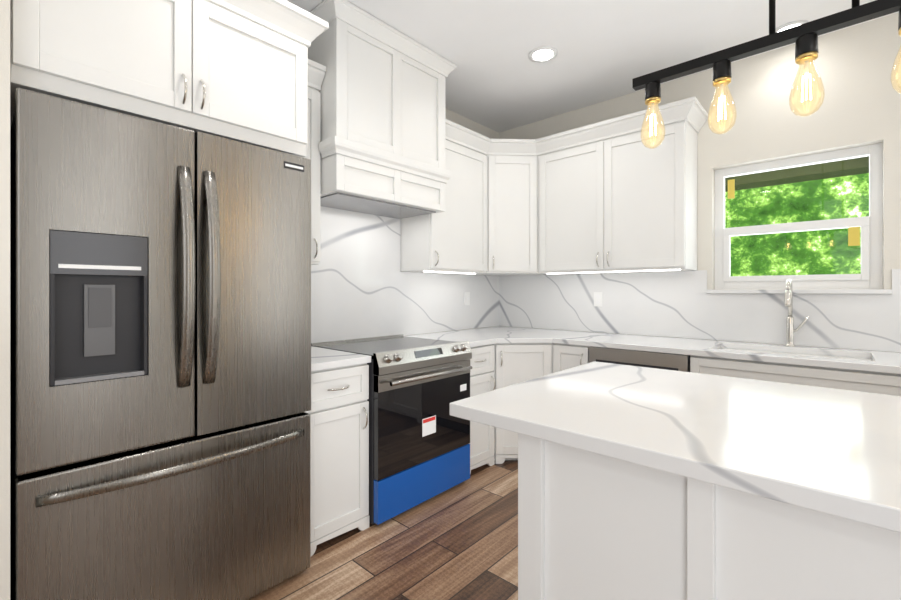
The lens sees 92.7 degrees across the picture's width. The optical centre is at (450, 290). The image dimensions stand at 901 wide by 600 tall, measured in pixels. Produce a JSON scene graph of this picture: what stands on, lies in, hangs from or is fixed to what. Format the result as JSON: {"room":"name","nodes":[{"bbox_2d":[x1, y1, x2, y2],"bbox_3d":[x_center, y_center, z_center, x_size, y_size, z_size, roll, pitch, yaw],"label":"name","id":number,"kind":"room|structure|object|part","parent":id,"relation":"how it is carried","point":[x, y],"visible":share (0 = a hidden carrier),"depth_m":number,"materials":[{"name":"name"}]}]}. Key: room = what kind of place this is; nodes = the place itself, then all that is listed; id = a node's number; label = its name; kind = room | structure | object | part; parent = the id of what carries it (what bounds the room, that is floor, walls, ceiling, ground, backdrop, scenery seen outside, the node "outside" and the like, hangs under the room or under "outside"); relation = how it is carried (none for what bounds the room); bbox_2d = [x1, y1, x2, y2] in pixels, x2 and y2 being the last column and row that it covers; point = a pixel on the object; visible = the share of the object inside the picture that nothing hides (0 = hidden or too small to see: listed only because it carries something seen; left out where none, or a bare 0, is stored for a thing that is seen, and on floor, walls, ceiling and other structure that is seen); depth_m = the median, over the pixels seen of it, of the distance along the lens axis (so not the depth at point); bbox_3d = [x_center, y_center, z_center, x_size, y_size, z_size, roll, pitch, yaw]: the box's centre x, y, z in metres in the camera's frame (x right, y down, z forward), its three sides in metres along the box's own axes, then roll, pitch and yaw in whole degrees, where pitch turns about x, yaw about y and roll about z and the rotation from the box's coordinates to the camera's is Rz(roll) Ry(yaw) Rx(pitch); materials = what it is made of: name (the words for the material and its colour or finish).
{"room":"kitchen","nodes":[
{"label":"kitchen","id":0,"kind":"room"},
{"bbox_2d":[0,0,9,599],"bbox_3d":[-1.536,-0.150,1.373,0.750,2.750,0.152,0,0,42],"label":"wall","id":1,"kind":"structure","parent":0,"point":[4,299],"depth_m":1.17,"materials":[{"name":"paint"}]},
{"bbox_2d":[248,460,517,599],"bbox_3d":[0.212,1.255,-0.012,5.480,0.060,6.800,0,0,42],"label":"floor","id":2,"kind":"structure","parent":0,"point":[459,541],"depth_m":2.00,"materials":[{"name":"brown wood"}]},
{"bbox_2d":[10,88,310,599],"bbox_3d":[-1.145,0.325,1.749,0.765,1.800,0.904,0,0,42],"label":"fridge","id":3,"kind":"object","parent":2,"relation":"on","point":[160,339],"visible":1,"depth_m":1.45,"materials":[{"name":"grey metal"}]},
{"bbox_3d":[-1.089,-0.026,1.392,0.072,1.091,0.452,0,0,42],"label":"door","id":4,"kind":"part","parent":3,"relation":"part of","materials":[{"name":"silver metal"}]},
{"bbox_3d":[-0.937,0.869,1.560,0.072,0.668,0.904,0,0,42],"label":"drawer","id":5,"kind":"part","parent":3,"relation":"part of","materials":[{"name":"silver metal"}]},
{"bbox_3d":[-0.782,-0.026,1.729,0.074,1.091,0.447,0,0,42],"label":"door","id":6,"kind":"part","parent":3,"relation":"part of","materials":[{"name":"silver metal"}]},
{"bbox_2d":[305,363,368,556],"bbox_3d":[-0.763,0.797,2.288,0.660,0.855,0.374,0,0,42],"label":"base cabinet","id":7,"kind":"object","parent":2,"relation":"on","point":[338,412],"visible":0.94,"depth_m":2.10,"materials":[{"name":"paint"}]},
{"bbox_2d":[311,346,370,371],"bbox_3d":[-0.767,0.352,2.292,0.630,0.034,0.375,0,0,42],"label":"countertop","id":8,"kind":"structure","parent":7,"relation":"on","point":[321,358],"depth_m":2.16,"materials":[{"name":"stone"}]},
{"bbox_2d":[311,334,471,524],"bbox_3d":[-0.345,0.772,2.672,0.716,0.905,0.745,0,0,42],"label":"range","id":9,"kind":"object","parent":2,"relation":"on","point":[419,444],"visible":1,"depth_m":2.41,"materials":[{"name":"grey metal"}]},
{"bbox_2d":[469,344,494,473],"bbox_3d":[-0.018,0.797,3.112,0.660,0.855,0.333,0,0,42],"label":"base cabinet","id":10,"kind":"object","parent":2,"relation":"on","point":[482,381],"visible":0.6,"depth_m":2.93,"materials":[{"name":"paint"}]},
{"bbox_2d":[492,343,553,463],"bbox_3d":[0.499,0.797,3.500,0.912,0.855,0.918,0,0,42],"label":"base cabinet","id":11,"kind":"object","parent":2,"relation":"on","point":[515,363],"visible":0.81,"depth_m":3.06,"materials":[{"name":"paint"}]},
{"bbox_2d":[406,330,554,346],"bbox_3d":[0.176,0.352,3.121,0.917,0.034,0.610,0,0,42],"label":"countertop","id":12,"kind":"structure","parent":11,"relation":"on","point":[475,338],"depth_m":3.10,"materials":[{"name":"stone"}]},
{"bbox_2d":[463,279,900,373],"bbox_3d":[1.477,0.251,2.787,3.295,0.644,0.640,0,0,42],"label":"countertop","id":13,"kind":"structure","parent":11,"relation":"on","point":[881,361],"depth_m":2.57,"materials":[{"name":"stone"}]},
{"bbox_2d":[783,279,809,346],"bbox_3d":[2.029,0.132,2.526,0.116,0.406,0.219,0,0,42],"label":"faucet","id":14,"kind":"object","parent":13,"relation":"on","point":[788,296],"depth_m":2.59,"materials":[{"name":"silver metal"}]},
{"bbox_2d":[553,343,590,372],"bbox_3d":[1.025,0.797,3.196,0.267,0.855,0.660,0,0,42],"label":"base cabinet","id":15,"kind":"object","parent":2,"relation":"on","point":[567,356],"visible":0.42,"depth_m":2.99,"materials":[{"name":"paint"}]},
{"bbox_2d":[589,346,689,371],"bbox_3d":[1.353,0.797,2.906,0.597,0.855,0.621,0,0,42],"label":"dishwasher","id":16,"kind":"object","parent":2,"relation":"on","point":[669,361],"visible":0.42,"depth_m":2.65,"materials":[{"name":"grey metal"}]},
{"bbox_2d":[518,437,900,599],"bbox_3d":[1.293,0.783,0.632,2.252,0.884,0.868,0,0,42],"label":"kitchen island","id":17,"kind":"object","parent":2,"relation":"on","point":[639,483],"depth_m":0.85,"materials":[{"name":"wood"}]},
{"bbox_2d":[450,361,900,536],"bbox_3d":[1.240,0.323,0.681,2.505,0.035,0.935,0,0,42],"label":"island countertop","id":18,"kind":"structure","parent":17,"relation":"on","point":[827,452],"depth_m":0.96,"materials":[{"name":"white stone"}]},
{"bbox_2d":[690,348,900,395],"bbox_3d":[1.914,0.797,2.393,0.912,0.855,0.660,0,0,42],"label":"base cabinet","id":19,"kind":"object","parent":2,"relation":"on","point":[867,381],"visible":0.02,"depth_m":2.17,"materials":[{"name":"paint"}]},
{"bbox_2d":[404,108,498,335],"bbox_3d":[-1.769,-0.150,1.778,0.140,2.750,6.800,0,0,42],"label":"wall","id":20,"kind":"structure","parent":0,"point":[456,118],"depth_m":3.82,"materials":[{"name":"paint"}]},
{"bbox_2d":[10,0,328,264],"bbox_3d":[-1.086,-0.679,1.887,0.722,1.068,1.206,0,0,42],"label":"upper cabinet","id":21,"kind":"object","parent":20,"relation":"attached to","point":[247,72],"visible":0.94,"depth_m":1.57,"materials":[{"name":"paint"}]},
{"bbox_2d":[308,0,455,218],"bbox_3d":[-0.471,-1.024,2.719,0.519,0.995,0.951,0,0,42],"label":"range hood","id":22,"kind":"object","parent":20,"relation":"attached to","point":[382,124],"visible":0.9,"depth_m":2.49,"materials":[{"name":"paint"}]},
{"bbox_2d":[311,206,498,342],"bbox_3d":[-0.334,0.071,3.244,0.019,1.208,2.370,0,0,42],"label":"backsplash","id":23,"kind":"structure","parent":20,"relation":"attached to","point":[363,285],"depth_m":3.05,"materials":[{"name":"stone"}]},
{"bbox_2d":[401,119,488,274],"bbox_3d":[-0.004,-0.679,3.345,0.374,1.068,0.701,0,0,42],"label":"upper cabinet","id":24,"kind":"object","parent":20,"relation":"attached to","point":[455,240],"depth_m":3.21,"materials":[{"name":"paint"}]},
{"bbox_2d":[489,138,532,275],"bbox_3d":[0.472,-0.679,3.694,0.612,1.068,0.668,0,0,42],"label":"upper cabinet","id":25,"kind":"object","parent":20,"relation":"attached to","point":[510,160],"depth_m":3.48,"materials":[{"name":"paint"}]},
{"bbox_2d":[287,0,898,132],"bbox_3d":[0.212,-1.565,-0.012,5.480,0.080,6.800,0,0,42],"label":"ceiling","id":26,"kind":"structure","parent":0,"point":[497,79],"depth_m":2.60,"materials":[{"name":"paint"}]},
{"bbox_2d":[528,46,557,62],"bbox_3d":[0.595,-1.520,2.769,0.184,0.008,0.184,0,0,42],"label":"recessed light","id":27,"kind":"object","parent":26,"relation":"in","point":[542,54],"visible":1,"depth_m":2.76,"materials":[{"name":"white plastic"}]},
{"bbox_2d":[632,0,900,148],"bbox_3d":[1.067,-0.965,0.779,1.430,1.118,0.100,0,0,42],"label":"pendant light fixture","id":28,"kind":"object","parent":26,"relation":"hanging from","point":[803,37],"visible":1,"depth_m":1.03,"materials":[{"name":"black metal"}]},
{"bbox_2d":[776,20,807,31],"bbox_3d":[1.982,-1.520,2.514,0.184,0.008,0.184,0,0,42],"label":"recessed light","id":29,"kind":"object","parent":26,"relation":"in","point":[789,25],"visible":0.19,"depth_m":2.46,"materials":[{"name":"white plastic"}]},
{"bbox_2d":[499,13,900,352],"bbox_3d":[2.445,-0.150,2.459,5.200,2.750,0.140,0,0,42],"label":"wall","id":30,"kind":"structure","parent":0,"point":[861,104],"depth_m":2.67,"materials":[{"name":"paint"}]},
{"bbox_2d":[533,99,700,274],"bbox_3d":[1.181,-0.679,3.251,1.138,1.068,0.375,0,0,42],"label":"upper cabinet","id":31,"kind":"object","parent":30,"relation":"attached to","point":[614,195],"depth_m":3.05,"materials":[{"name":"paint"}]},
{"bbox_2d":[499,269,900,351],"bbox_3d":[1.689,0.095,3.031,3.307,0.478,0.017,0,0,42],"label":"backsplash","id":32,"kind":"structure","parent":30,"relation":"attached to","point":[677,304],"depth_m":3.04,"materials":[{"name":"stone"}]},
{"bbox_2d":[706,143,891,293],"bbox_3d":[2.237,-0.514,2.819,1.430,1.061,0.485,0,0,42],"label":"window unit","id":33,"kind":"structure","parent":30,"relation":"in","point":[842,163],"depth_m":2.69,"materials":[{"name":"glass"},{"name":"painted wood"}]},
{"bbox_3d":[2.171,-0.427,2.745,0.722,0.727,0.004,0,0,42],"label":"glass","id":34,"kind":"part","parent":33,"relation":"part of","materials":[{"name":"clear glass"}]},
{"bbox_3d":[2.114,0.004,2.683,0.890,0.025,0.119,0,0,42],"label":"sill","id":35,"kind":"part","parent":33,"relation":"part of","materials":[{"name":"stone"}]},
{"label":"outside","id":36,"kind":"structure","parent":0,"visible":0},
{"bbox_2d":[725,173,868,275],"bbox_3d":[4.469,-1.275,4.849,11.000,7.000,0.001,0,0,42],"label":"trees","id":37,"kind":"object","parent":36,"point":[768,242],"depth_m":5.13,"materials":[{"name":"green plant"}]}
]}

